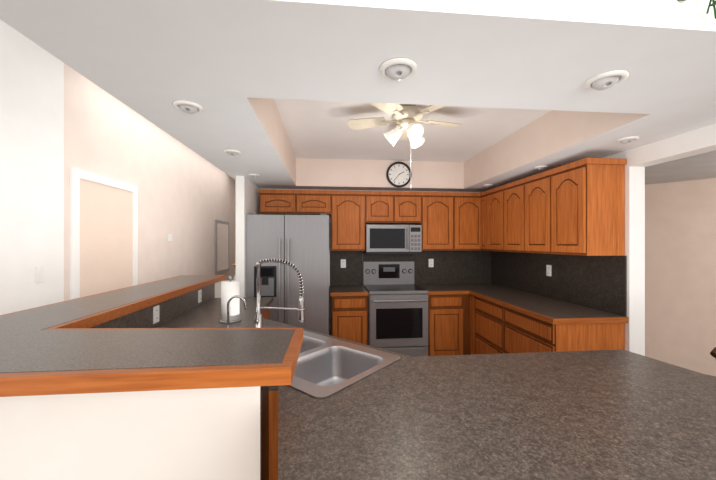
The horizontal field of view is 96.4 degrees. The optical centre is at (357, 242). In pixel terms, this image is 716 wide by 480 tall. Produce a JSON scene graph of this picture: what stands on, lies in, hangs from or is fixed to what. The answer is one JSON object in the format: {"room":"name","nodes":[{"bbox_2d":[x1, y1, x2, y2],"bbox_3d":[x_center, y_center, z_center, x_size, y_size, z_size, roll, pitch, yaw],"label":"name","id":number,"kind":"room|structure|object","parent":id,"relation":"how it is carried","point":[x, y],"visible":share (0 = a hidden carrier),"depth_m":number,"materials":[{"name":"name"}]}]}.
{"room":"kitchen","nodes":[
{"label":"kitchen","id":0,"kind":"room"},
{"bbox_2d":[0,19,234,314],"bbox_3d":[-2.387,-0.170,2.085,0.160,3.300,10.600,0,0,-5],"label":"wall","id":1,"kind":"structure","parent":0,"point":[186,197],"depth_m":2.63,"materials":[{"name":"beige paint"}]},
{"bbox_2d":[35,266,43,282],"bbox_3d":[-2.326,0.230,2.341,0.008,0.115,0.070,0,0,-5],"label":"light switch","id":2,"kind":"object","parent":1,"relation":"attached to","point":[39,273],"visible":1,"depth_m":2.34,"materials":[{"name":"white plastic"}]},
{"bbox_2d":[70,167,137,299],"bbox_3d":[-2.378,0.427,3.100,0.089,2.105,0.910,0,0,-5],"label":"door frame","id":3,"kind":"structure","parent":1,"relation":"attached to","point":[103,234],"depth_m":2.99,"materials":[{"name":"paint"}]},
{"bbox_2d":[215,220,228,274],"bbox_3d":[-2.723,0.080,6.432,0.027,1.040,0.800,0,0,-5],"label":"framed mirror","id":4,"kind":"object","parent":1,"relation":"attached to","point":[221,246],"visible":1,"depth_m":6.34,"materials":[{"name":"silver metal"}]},
{"bbox_2d":[0,386,259,479],"bbox_3d":[-0.918,0.949,1.209,1.100,1.063,0.140,0,0,-5],"label":"wall","id":5,"kind":"structure","parent":0,"point":[201,434],"depth_m":1.15,"materials":[{"name":"paint"}]},
{"bbox_2d":[215,281,221,297],"bbox_3d":[-1.505,0.949,2.425,0.160,1.063,2.389,0,0,-5],"label":"wall","id":6,"kind":"structure","parent":0,"point":[217,289],"depth_m":3.50,"materials":[{"name":"paint"}]},
{"bbox_2d":[0,275,302,396],"bbox_3d":[-1.084,0.387,2.256,1.526,0.054,2.805,0,0,-5],"label":"raised bar","id":7,"kind":"object","parent":6,"relation":"on","point":[62,347],"visible":1,"depth_m":1.07,"materials":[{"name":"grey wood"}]},
{"bbox_2d":[153,305,158,323],"bbox_3d":[-1.396,0.495,2.219,0.008,0.115,0.070,0,0,-5],"label":"outlet","id":8,"kind":"object","parent":6,"relation":"attached to","point":[155,314],"visible":1,"depth_m":2.21,"materials":[{"name":"white plastic"}]},
{"bbox_2d":[198,289,201,302],"bbox_3d":[-1.467,0.495,2.975,0.008,0.115,0.070,0,0,-5],"label":"outlet","id":9,"kind":"object","parent":6,"relation":"attached to","point":[199,296],"visible":1,"depth_m":2.96,"materials":[{"name":"white plastic"}]},
{"bbox_2d":[235,180,235,272],"bbox_3d":[1.637,-0.170,7.864,9.260,3.300,0.150,0,0,-5],"label":"wall","id":10,"kind":"structure","parent":0,"point":[235,224],"depth_m":7.37,"materials":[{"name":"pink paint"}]},
{"bbox_2d":[236,176,259,296],"bbox_3d":[-1.308,0.380,3.844,0.090,2.200,0.800,0,0,-5],"label":"wall","id":11,"kind":"structure","parent":0,"point":[247,198],"depth_m":3.45,"materials":[{"name":"white paint"}]},
{"bbox_2d":[260,189,480,334],"bbox_3d":[0.314,-0.170,4.464,3.435,3.300,0.130,0,0,-5],"label":"wall","id":12,"kind":"structure","parent":0,"point":[365,224],"depth_m":4.33,"materials":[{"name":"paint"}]},
{"bbox_2d":[258,189,301,214],"bbox_3d":[-0.967,-0.508,4.105,0.507,0.294,0.338,0,0,-5],"label":"upper cabinet","id":13,"kind":"object","parent":12,"relation":"attached to","point":[272,202],"depth_m":3.94,"materials":[{"name":"brown wood"}]},
{"bbox_2d":[302,190,333,215],"bbox_3d":[-0.598,-0.508,4.140,0.502,0.294,0.338,0,0,-5],"label":"upper cabinet","id":14,"kind":"object","parent":12,"relation":"attached to","point":[314,202],"depth_m":3.99,"materials":[{"name":"brown wood"}]},
{"bbox_2d":[341,259,345,267],"bbox_3d":[-0.199,0.280,4.334,0.070,0.115,0.008,0,0,-5],"label":"electrical outlet","id":15,"kind":"object","parent":12,"relation":"attached to","point":[343,263],"visible":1,"depth_m":4.33,"materials":[{"name":"white plastic"}]},
{"bbox_2d":[330,190,365,250],"bbox_3d":[-0.134,-0.278,4.184,0.430,0.754,0.338,0,0,-5],"label":"upper cabinet","id":16,"kind":"object","parent":12,"relation":"attached to","point":[348,220],"depth_m":4.02,"materials":[{"name":"brown wood"}]},
{"bbox_2d":[366,191,401,223],"bbox_3d":[0.293,-0.455,4.224,0.429,0.399,0.338,0,0,-5],"label":"upper cabinet","id":17,"kind":"object","parent":12,"relation":"attached to","point":[382,207],"depth_m":4.06,"materials":[{"name":"brown wood"}]},
{"bbox_2d":[363,225,421,253],"bbox_3d":[0.439,-0.043,4.177,0.700,0.365,0.432,0,0,-5],"label":"microwave","id":18,"kind":"object","parent":17,"relation":"attached to","point":[393,239],"visible":1,"depth_m":4.01,"materials":[{"name":"grey plastic"}]},
{"bbox_2d":[363,253,413,261],"bbox_3d":[0.418,0.490,4.401,0.707,0.780,0.009,0,0,-5],"label":"backsplash","id":19,"kind":"structure","parent":12,"relation":"attached to","point":[384,257],"depth_m":4.40,"materials":[{"name":"laminate"}]},
{"bbox_2d":[402,191,421,224],"bbox_3d":[0.587,-0.455,4.252,0.430,0.399,0.338,0,0,-5],"label":"upper cabinet","id":20,"kind":"object","parent":12,"relation":"attached to","point":[411,201],"depth_m":4.10,"materials":[{"name":"brown wood"}]},
{"bbox_2d":[429,259,433,266],"bbox_3d":[1.016,0.280,4.449,0.070,0.115,0.008,0,0,-5],"label":"electrical outlet","id":21,"kind":"object","parent":12,"relation":"attached to","point":[431,262],"visible":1,"depth_m":4.45,"materials":[{"name":"white plastic"}]},
{"bbox_2d":[422,192,449,249],"bbox_3d":[1.046,-0.278,4.296,0.492,0.754,0.338,0,0,-5],"label":"upper cabinet","id":22,"kind":"object","parent":12,"relation":"attached to","point":[435,205],"depth_m":4.12,"materials":[{"name":"brown wood"}]},
{"bbox_2d":[450,192,477,249],"bbox_3d":[1.388,-0.278,4.314,0.460,0.754,0.366,0,0,-5],"label":"upper cabinet","id":23,"kind":"object","parent":12,"relation":"attached to","point":[463,205],"depth_m":4.16,"materials":[{"name":"brown wood"}]},
{"bbox_2d":[604,150,644,355],"bbox_3d":[2.063,0.380,3.517,0.130,2.200,2.085,0,0,-5],"label":"wall","id":24,"kind":"structure","parent":0,"point":[635,239],"depth_m":2.48,"materials":[{"name":"white paint"}]},
{"bbox_2d":[478,190,489,250],"bbox_3d":[1.763,-0.278,4.086,0.354,0.754,0.257,0,0,-5],"label":"upper cabinet","id":25,"kind":"object","parent":24,"relation":"attached to","point":[483,197],"depth_m":4.08,"materials":[{"name":"brown wood"}]},
{"bbox_2d":[490,187,497,250],"bbox_3d":[1.796,-0.278,3.824,0.338,0.754,0.499,0,0,-5],"label":"upper cabinet","id":26,"kind":"object","parent":24,"relation":"attached to","point":[493,192],"depth_m":3.84,"materials":[{"name":"brown wood"}]},
{"bbox_2d":[498,180,517,251],"bbox_3d":[1.831,-0.278,3.450,0.338,0.754,0.519,0,0,-5],"label":"upper cabinet","id":27,"kind":"object","parent":24,"relation":"attached to","point":[507,193],"depth_m":3.52,"materials":[{"name":"brown wood"}]},
{"bbox_2d":[518,173,541,252],"bbox_3d":[1.868,-0.278,3.067,0.338,0.754,0.519,0,0,-5],"label":"upper cabinet","id":28,"kind":"object","parent":24,"relation":"attached to","point":[529,188],"depth_m":3.14,"materials":[{"name":"brown wood"}]},
{"bbox_2d":[546,265,550,275],"bbox_3d":[1.997,0.290,3.353,0.008,0.115,0.070,0,0,-5],"label":"electrical outlet","id":29,"kind":"object","parent":24,"relation":"attached to","point":[548,270],"visible":1,"depth_m":3.35,"materials":[{"name":"white plastic"}]},
{"bbox_2d":[542,158,626,255],"bbox_3d":[1.901,-0.278,2.717,0.338,0.754,0.452,0,0,-5],"label":"upper cabinet","id":30,"kind":"object","parent":24,"relation":"attached to","point":[576,207],"depth_m":2.51,"materials":[{"name":"brown wood"}]},
{"bbox_2d":[629,123,715,166],"bbox_3d":[2.320,-0.654,0.855,0.140,0.129,3.265,0,0,-5],"label":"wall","id":31,"kind":"structure","parent":0,"point":[692,142],"depth_m":2.16,"materials":[{"name":"white paint"}]},
{"bbox_2d":[0,0,715,191],"bbox_3d":[0.452,-0.925,2.715,3.510,0.410,3.380,0,0,-5],"label":"ceiling","id":32,"kind":"structure","parent":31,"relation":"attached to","point":[281,92],"depth_m":1.38,"materials":[{"name":"beige paint"}]},
{"bbox_2d":[173,100,202,113],"bbox_3d":[-0.892,-0.713,1.683,0.140,0.048,0.140,0,0,-5],"label":"recessed light","id":33,"kind":"object","parent":32,"relation":"attached to","point":[189,107],"visible":1,"depth_m":1.66,"materials":[{"name":"white plastic"}]},
{"bbox_2d":[223,149,240,155],"bbox_3d":[-0.992,-0.713,2.528,0.130,0.044,0.130,0,0,-5],"label":"recessed light","id":34,"kind":"object","parent":32,"relation":"attached to","point":[230,152],"visible":0.98,"depth_m":2.50,"materials":[{"name":"white plastic"}]},
{"bbox_2d":[248,174,259,177],"bbox_3d":[-1.104,-0.714,3.391,0.120,0.041,0.120,0,0,-5],"label":"recessed light","id":35,"kind":"object","parent":32,"relation":"attached to","point":[254,175],"visible":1,"depth_m":3.37,"materials":[{"name":"white plastic"}]},
{"bbox_2d":[379,58,417,80],"bbox_3d":[0.166,-0.712,1.321,0.156,0.053,0.156,0,0,-5],"label":"recessed light","id":36,"kind":"object","parent":32,"relation":"attached to","point":[397,69],"visible":1,"depth_m":1.30,"materials":[{"name":"white plastic"}]},
{"bbox_2d":[386,162,411,187],"bbox_3d":[0.532,-0.885,4.151,0.330,0.330,0.034,0,0,-5],"label":"wall clock","id":37,"kind":"object","parent":32,"relation":"attached to","point":[398,174],"visible":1,"depth_m":4.15,"materials":[{"name":"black plastic"}]},
{"bbox_2d":[347,103,461,188],"bbox_3d":[0.385,-0.740,2.495,0.921,0.658,0.902,0,0,-5],"label":"ceiling fan","id":38,"kind":"object","parent":32,"relation":"hanging from","point":[406,117],"visible":0.92,"depth_m":2.44,"materials":[{"name":"beige wood"}]},
{"bbox_2d":[535,165,547,169],"bbox_3d":[1.733,-0.714,3.026,0.110,0.038,0.110,0,0,-5],"label":"recessed light","id":39,"kind":"object","parent":32,"relation":"attached to","point":[541,167],"visible":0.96,"depth_m":3.01,"materials":[{"name":"white plastic"}]},
{"bbox_2d":[585,70,628,89],"bbox_3d":[1.092,-0.712,1.409,0.156,0.053,0.156,0,0,-5],"label":"recessed light","id":40,"kind":"object","parent":32,"relation":"attached to","point":[605,80],"visible":1,"depth_m":1.39,"materials":[{"name":"white plastic"}]},
{"bbox_2d":[617,136,639,143],"bbox_3d":[1.870,-0.714,2.216,0.120,0.041,0.120,0,0,-5],"label":"recessed light","id":41,"kind":"object","parent":32,"relation":"attached to","point":[625,140],"visible":0.98,"depth_m":2.20,"materials":[{"name":"white plastic"}]},
{"bbox_2d":[678,0,715,18],"bbox_3d":[1.201,-1.050,1.189,0.412,0.644,0.418,0,0,-5],"label":"ivy plant","id":42,"kind":"object","parent":32,"relation":"hanging from","point":[713,4],"visible":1,"depth_m":1.05,"materials":[{"name":"green plant"}]},
{"bbox_2d":[645,178,715,375],"bbox_3d":[3.882,0.380,3.736,0.140,2.200,7.000,0,0,-43],"label":"wall","id":43,"kind":"structure","parent":0,"point":[680,273],"depth_m":3.74,"materials":[{"name":"beige paint"}]},
{"bbox_2d":[645,150,715,184],"bbox_3d":[4.497,-0.750,2.735,4.530,0.060,10.600,0,0,-5],"label":"ceiling","id":44,"kind":"structure","parent":0,"point":[699,166],"depth_m":3.14,"materials":[{"name":"white paint"}]},
{"bbox_3d":[2.057,1.510,3.208,9.300,0.060,12.000,0,0,-5],"label":"floor","id":45,"kind":"structure","parent":0,"visible":0},
{"bbox_2d":[246,213,328,334],"bbox_3d":[-0.806,0.575,3.870,0.900,1.810,0.782,0,0,-5],"label":"refrigerator","id":46,"kind":"object","parent":45,"relation":"on","point":[301,242],"visible":0.56,"depth_m":3.55,"materials":[{"name":"grey metal"}]},
{"bbox_2d":[330,250,368,344],"bbox_3d":[-0.128,0.790,4.032,0.444,1.380,0.642,0,0,-5],"label":"base cabinet","id":47,"kind":"object","parent":45,"relation":"on","point":[349,293],"visible":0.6,"depth_m":3.75,"materials":[{"name":"brown wood"}]},
{"bbox_2d":[363,261,427,356],"bbox_3d":[0.453,0.868,4.023,0.702,1.225,0.740,0,0,-5],"label":"range","id":48,"kind":"object","parent":45,"relation":"on","point":[397,310],"visible":0.85,"depth_m":3.74,"materials":[{"name":"silver metal"}]},
{"bbox_2d":[91,283,715,479],"bbox_3d":[0.121,0.949,1.970,2.989,1.062,3.100,0,0,-5],"label":"countertop","id":49,"kind":"structure","parent":45,"relation":"on","point":[621,414],"depth_m":1.08,"materials":[{"name":"grey stone"}]},
{"bbox_2d":[219,276,241,322],"bbox_3d":[-0.948,0.411,2.381,0.156,0.335,0.156,0,0,-5],"label":"paper towel holder","id":50,"kind":"object","parent":49,"relation":"on","point":[230,288],"visible":0.9,"depth_m":2.33,"materials":[{"name":"white paper"}]},
{"bbox_2d":[227,295,245,327],"bbox_3d":[-0.764,0.453,2.000,0.136,0.252,0.056,0,0,-5],"label":"faucet small gooseneck","id":51,"kind":"object","parent":49,"relation":"on","point":[237,296],"visible":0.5,"depth_m":2.00,"materials":[{"name":"silver metal"}]},
{"bbox_2d":[253,258,305,327],"bbox_3d":[-0.507,0.338,2.073,0.340,0.481,0.138,0,0,-5],"label":"pull-down faucet","id":52,"kind":"object","parent":49,"relation":"on","point":[258,321],"visible":0.96,"depth_m":2.07,"materials":[{"name":"silver metal"}]},
{"bbox_2d":[288,330,399,397],"bbox_3d":[-0.276,0.671,1.661,0.840,0.194,0.570,0,0,40],"label":"double-bowl sink","id":53,"kind":"object","parent":49,"relation":"in","point":[326,367],"visible":0.35,"depth_m":1.69,"materials":[{"name":"metal"}]},
{"bbox_2d":[428,294,457,355],"bbox_3d":[1.023,1.047,4.152,0.438,0.865,0.618,0,0,-5],"label":"base cabinet","id":54,"kind":"object","parent":45,"relation":"on","point":[442,319],"depth_m":3.84,"materials":[{"name":"brown wood"}]},
{"bbox_2d":[470,318,501,354],"bbox_3d":[1.692,1.047,3.549,0.598,0.865,0.750,0,0,-5],"label":"base cabinet","id":55,"kind":"object","parent":45,"relation":"on","point":[483,339],"depth_m":3.53,"materials":[{"name":"brown wood"}]},
{"bbox_2d":[502,318,627,352],"bbox_3d":[1.760,1.047,2.828,0.598,0.865,0.700,0,0,-5],"label":"base cabinet","id":56,"kind":"object","parent":45,"relation":"on","point":[571,336],"depth_m":2.50,"materials":[{"name":"brown wood"}]},
{"bbox_2d":[419,282,625,325],"bbox_3d":[1.432,0.595,3.466,1.130,0.040,2.062,0,0,-5],"label":"countertop","id":57,"kind":"structure","parent":56,"relation":"on","point":[492,305],"depth_m":3.25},
{"bbox_2d":[710,347,715,357],"bbox_3d":[1.991,0.976,1.360,0.517,1.008,0.532,0,0,-5],"label":"dining chair","id":58,"kind":"object","parent":45,"relation":"on","point":[713,352],"visible":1,"depth_m":1.55,"materials":[{"name":"brown wood"}]}
]}

